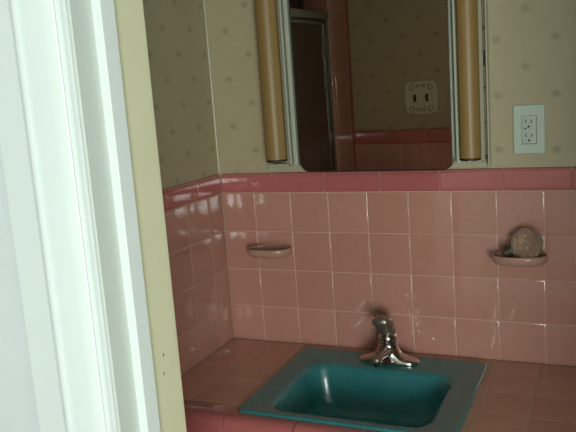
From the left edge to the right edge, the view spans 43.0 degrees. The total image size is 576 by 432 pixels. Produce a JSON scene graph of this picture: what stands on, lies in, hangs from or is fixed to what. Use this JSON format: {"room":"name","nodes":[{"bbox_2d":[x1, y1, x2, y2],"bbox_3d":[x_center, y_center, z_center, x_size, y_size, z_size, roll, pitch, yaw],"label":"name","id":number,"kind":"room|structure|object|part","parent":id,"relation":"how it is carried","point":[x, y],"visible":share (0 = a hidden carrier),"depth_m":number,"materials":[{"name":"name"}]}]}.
{"room":"bathroom","nodes":[
{"label":"bathroom","id":0,"kind":"room"},
{"bbox_2d":[0,146,39,431],"bbox_3d":[0.301,0.197,0.755,3.850,2.360,0.060,0,11,24],"label":"wall","id":1,"kind":"structure","parent":0,"point":[18,406],"depth_m":1.02,"materials":[{"name":"paint"}]},
{"bbox_2d":[0,0,116,431],"bbox_3d":[-0.281,0.292,0.988,0.135,2.175,0.024,0,11,24],"label":"trim","id":2,"kind":"structure","parent":1,"relation":"attached to","point":[41,145],"depth_m":0.93,"materials":[{"name":"white paint"}]},
{"bbox_2d":[65,0,139,431],"bbox_3d":[0.162,0.352,0.837,0.802,2.046,0.072,0,11,24],"label":"trim","id":3,"kind":"structure","parent":1,"relation":"attached to","point":[79,12],"depth_m":0.92,"materials":[{"name":"paint"}]},
{"bbox_2d":[91,0,160,431],"bbox_3d":[0.170,0.348,0.856,0.802,2.046,0.030,0,11,24],"label":"trim","id":4,"kind":"structure","parent":1,"relation":"attached to","point":[104,18],"depth_m":0.94,"materials":[{"name":"white paint"}]},
{"bbox_2d":[143,0,230,374],"bbox_3d":[-0.317,0.040,1.893,0.092,2.360,0.443,0,11,24],"label":"wall","id":5,"kind":"structure","parent":0,"point":[175,29],"depth_m":1.87,"materials":[{"name":"paper"}]},
{"bbox_2d":[162,174,220,211],"bbox_3d":[-0.278,-0.050,1.851,0.010,0.054,0.432,0,11,24],"label":"trim","id":6,"kind":"structure","parent":5,"relation":"attached to","point":[183,194],"depth_m":1.90,"materials":[{"name":"tile"}]},
{"bbox_2d":[164,193,233,375],"bbox_3d":[-0.262,0.186,1.894,0.008,0.425,0.435,0,11,24],"label":"trim","id":7,"kind":"structure","parent":5,"relation":"attached to","point":[195,231],"depth_m":1.94,"materials":[{"name":"pink tile"}]},
{"bbox_2d":[204,0,575,366],"bbox_3d":[0.116,-0.009,1.993,2.500,2.360,0.102,0,11,24],"label":"wall","id":8,"kind":"structure","parent":0,"point":[532,43],"depth_m":1.71,"materials":[{"name":"paper"}]},
{"bbox_2d":[203,0,219,172],"bbox_3d":[-0.231,-0.640,1.957,0.003,1.059,0.003,0,11,24],"label":"trim","id":9,"kind":"structure","parent":8,"relation":"attached to","point":[203,0],"depth_m":2.01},
{"bbox_2d":[247,241,291,257],"bbox_3d":[-0.050,0.098,1.976,0.127,0.044,0.085,0,11,24],"label":"soap dish","id":10,"kind":"object","parent":8,"relation":"attached to","point":[267,249],"visible":1,"depth_m":1.97,"materials":[{"name":"pink ceramic"}]},
{"bbox_2d":[254,0,490,171],"bbox_3d":[0.180,-0.443,1.777,0.588,0.672,0.070,0,11,24],"label":"medicine cabinet","id":11,"kind":"object","parent":8,"relation":"attached to","point":[346,85],"visible":1,"depth_m":1.77,"materials":[{"name":"metal"}]},
{"bbox_2d":[254,0,291,166],"bbox_3d":[-0.049,-0.435,1.874,0.060,0.622,0.057,0,11,24],"label":"lamp","id":12,"kind":"object","parent":11,"relation":"attached to","point":[269,15],"depth_m":1.87,"materials":[{"name":"plastic"}]},
{"bbox_3d":[-0.010,-0.454,1.871,0.006,0.645,0.025,0,11,24],"label":"rail","id":13,"kind":"part","parent":11,"relation":"part of","materials":[{"name":"metal"}]},
{"bbox_3d":[0.003,-0.452,1.865,0.012,0.649,0.026,0,11,24],"label":"rail","id":14,"kind":"part","parent":11,"relation":"part of","materials":[{"name":"metal"}]},
{"bbox_2d":[289,0,453,171],"bbox_3d":[0.191,-0.432,1.764,0.403,0.650,0.012,1,11,27],"label":"mirror","id":15,"kind":"object","parent":11,"relation":"attached to","point":[371,82],"depth_m":1.78,"materials":[{"name":"silver mirror"}]},
{"bbox_3d":[0.388,-0.448,1.694,0.010,0.652,0.025,0,11,24],"label":"rail","id":16,"kind":"part","parent":11,"relation":"part of","materials":[{"name":"metal"}]},
{"bbox_2d":[455,0,483,162],"bbox_3d":[0.410,-0.427,1.672,0.051,0.613,0.053,0,11,24],"label":"lamp","id":17,"kind":"object","parent":11,"relation":"attached to","point":[469,14],"depth_m":1.68,"materials":[{"name":"plastic"}]},
{"bbox_3d":[0.448,-0.448,1.677,0.004,0.655,0.006,0,11,24],"label":"rail","id":18,"kind":"part","parent":11,"relation":"part of","materials":[{"name":"metal"}]},
{"bbox_3d":[0.453,-0.444,1.672,0.004,0.662,0.013,0,11,24],"label":"rail","id":19,"kind":"part","parent":11,"relation":"part of","materials":[{"name":"metal"}]},
{"bbox_2d":[221,166,575,192],"bbox_3d":[0.476,-0.087,1.752,1.448,0.054,0.010,0,11,24],"label":"trim","id":20,"kind":"structure","parent":8,"relation":"attached to","point":[522,178],"depth_m":1.82,"materials":[{"name":"tile"}]},
{"bbox_2d":[222,190,575,365],"bbox_3d":[0.492,0.148,1.795,1.450,0.425,0.008,0,11,24],"label":"backsplash","id":21,"kind":"structure","parent":8,"relation":"attached to","point":[423,261],"depth_m":1.87,"materials":[{"name":"pink tile"}]},
{"bbox_2d":[491,250,547,266],"bbox_3d":[0.542,0.103,1.712,0.127,0.044,0.085,0,11,24],"label":"soap dish","id":22,"kind":"object","parent":8,"relation":"attached to","point":[498,257],"visible":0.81,"depth_m":1.68,"materials":[{"name":"pink ceramic"}]},
{"bbox_2d":[502,228,543,257],"bbox_3d":[0.546,0.064,1.700,0.092,0.074,0.074,0,11,24],"label":"soap","id":23,"kind":"object","parent":22,"relation":"on","point":[525,242],"visible":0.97,"depth_m":1.67,"materials":[{"name":"beige"}]},
{"bbox_2d":[513,104,545,153],"bbox_3d":[0.558,-0.200,1.692,0.071,0.114,0.009,0,11,24],"label":"wall outlet","id":24,"kind":"object","parent":8,"relation":"attached to","point":[528,120],"visible":1,"depth_m":1.69,"materials":[{"name":"plastic"}]},
{"bbox_2d":[522,129,535,143],"bbox_3d":[0.558,-0.184,1.693,0.032,0.033,0.002,0,11,24],"label":"socket","id":25,"kind":"object","parent":24,"relation":"attached to","point":[528,135],"depth_m":1.69,"materials":[{"name":"plastic"}]},
{"bbox_2d":[522,115,535,129],"bbox_3d":[0.556,-0.215,1.688,0.032,0.033,0.002,0,11,24],"label":"socket","id":26,"kind":"object","parent":24,"relation":"attached to","point":[528,121],"depth_m":1.69,"materials":[{"name":"plastic"}]},
{"bbox_3d":[-0.015,1.276,1.719,2.500,0.050,1.180,0,11,24],"label":"floor","id":27,"kind":"structure","parent":0,"visible":0},
{"bbox_2d":[181,338,575,431],"bbox_3d":[0.438,0.806,1.682,1.450,0.822,0.487,0,11,24],"label":"countertop","id":28,"kind":"structure","parent":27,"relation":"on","point":[511,396],"depth_m":1.67,"materials":[{"name":"tile"}]},
{"bbox_3d":[0.329,0.472,1.434,1.446,0.065,0.068,0,11,24],"label":"edge trim","id":29,"kind":"part","parent":28,"relation":"part of","materials":[{"name":"tile"}]},
{"bbox_2d":[239,347,486,431],"bbox_3d":[0.192,0.455,1.726,0.490,0.121,0.408,0,11,24],"label":"sink","id":30,"kind":"object","parent":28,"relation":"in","point":[318,385],"visible":0.86,"depth_m":1.78,"materials":[{"name":"teal ceramic"}]},
{"bbox_2d":[359,315,418,367],"bbox_3d":[0.254,0.307,1.828,0.136,0.127,0.136,-6,10,-11],"label":"faucet","id":31,"kind":"object","parent":30,"relation":"on","point":[388,352],"visible":1,"depth_m":1.82,"materials":[{"name":"silver metal"}]},
{"bbox_3d":[0.232,0.345,1.798,0.035,0.034,0.093,0,11,24],"label":"spout","id":32,"kind":"part","parent":31,"relation":"part of","materials":[{"name":"silver metal"}]},
{"bbox_3d":[0.231,0.263,1.811,0.046,0.032,0.034,0,11,24],"label":"lever","id":33,"kind":"part","parent":31,"relation":"part of","materials":[{"name":"silver metal"}]},
{"bbox_3d":[0.241,0.272,1.831,0.050,0.057,0.055,0,11,24],"label":"handle","id":34,"kind":"part","parent":31,"relation":"part of","materials":[{"name":"silver metal"}]},
{"bbox_3d":[-0.336,0.181,1.106,2.400,2.360,0.065,0,11,24],"label":"wall","id":35,"kind":"structure","parent":0,"visible":0},
{"bbox_2d":[114,0,186,431],"bbox_3d":[0.192,0.338,0.905,0.802,2.046,0.078,0,11,24],"label":"trim","id":36,"kind":"structure","parent":35,"relation":"attached to","point":[128,13],"depth_m":1.01,"materials":[{"name":"beige paint"}]}
]}

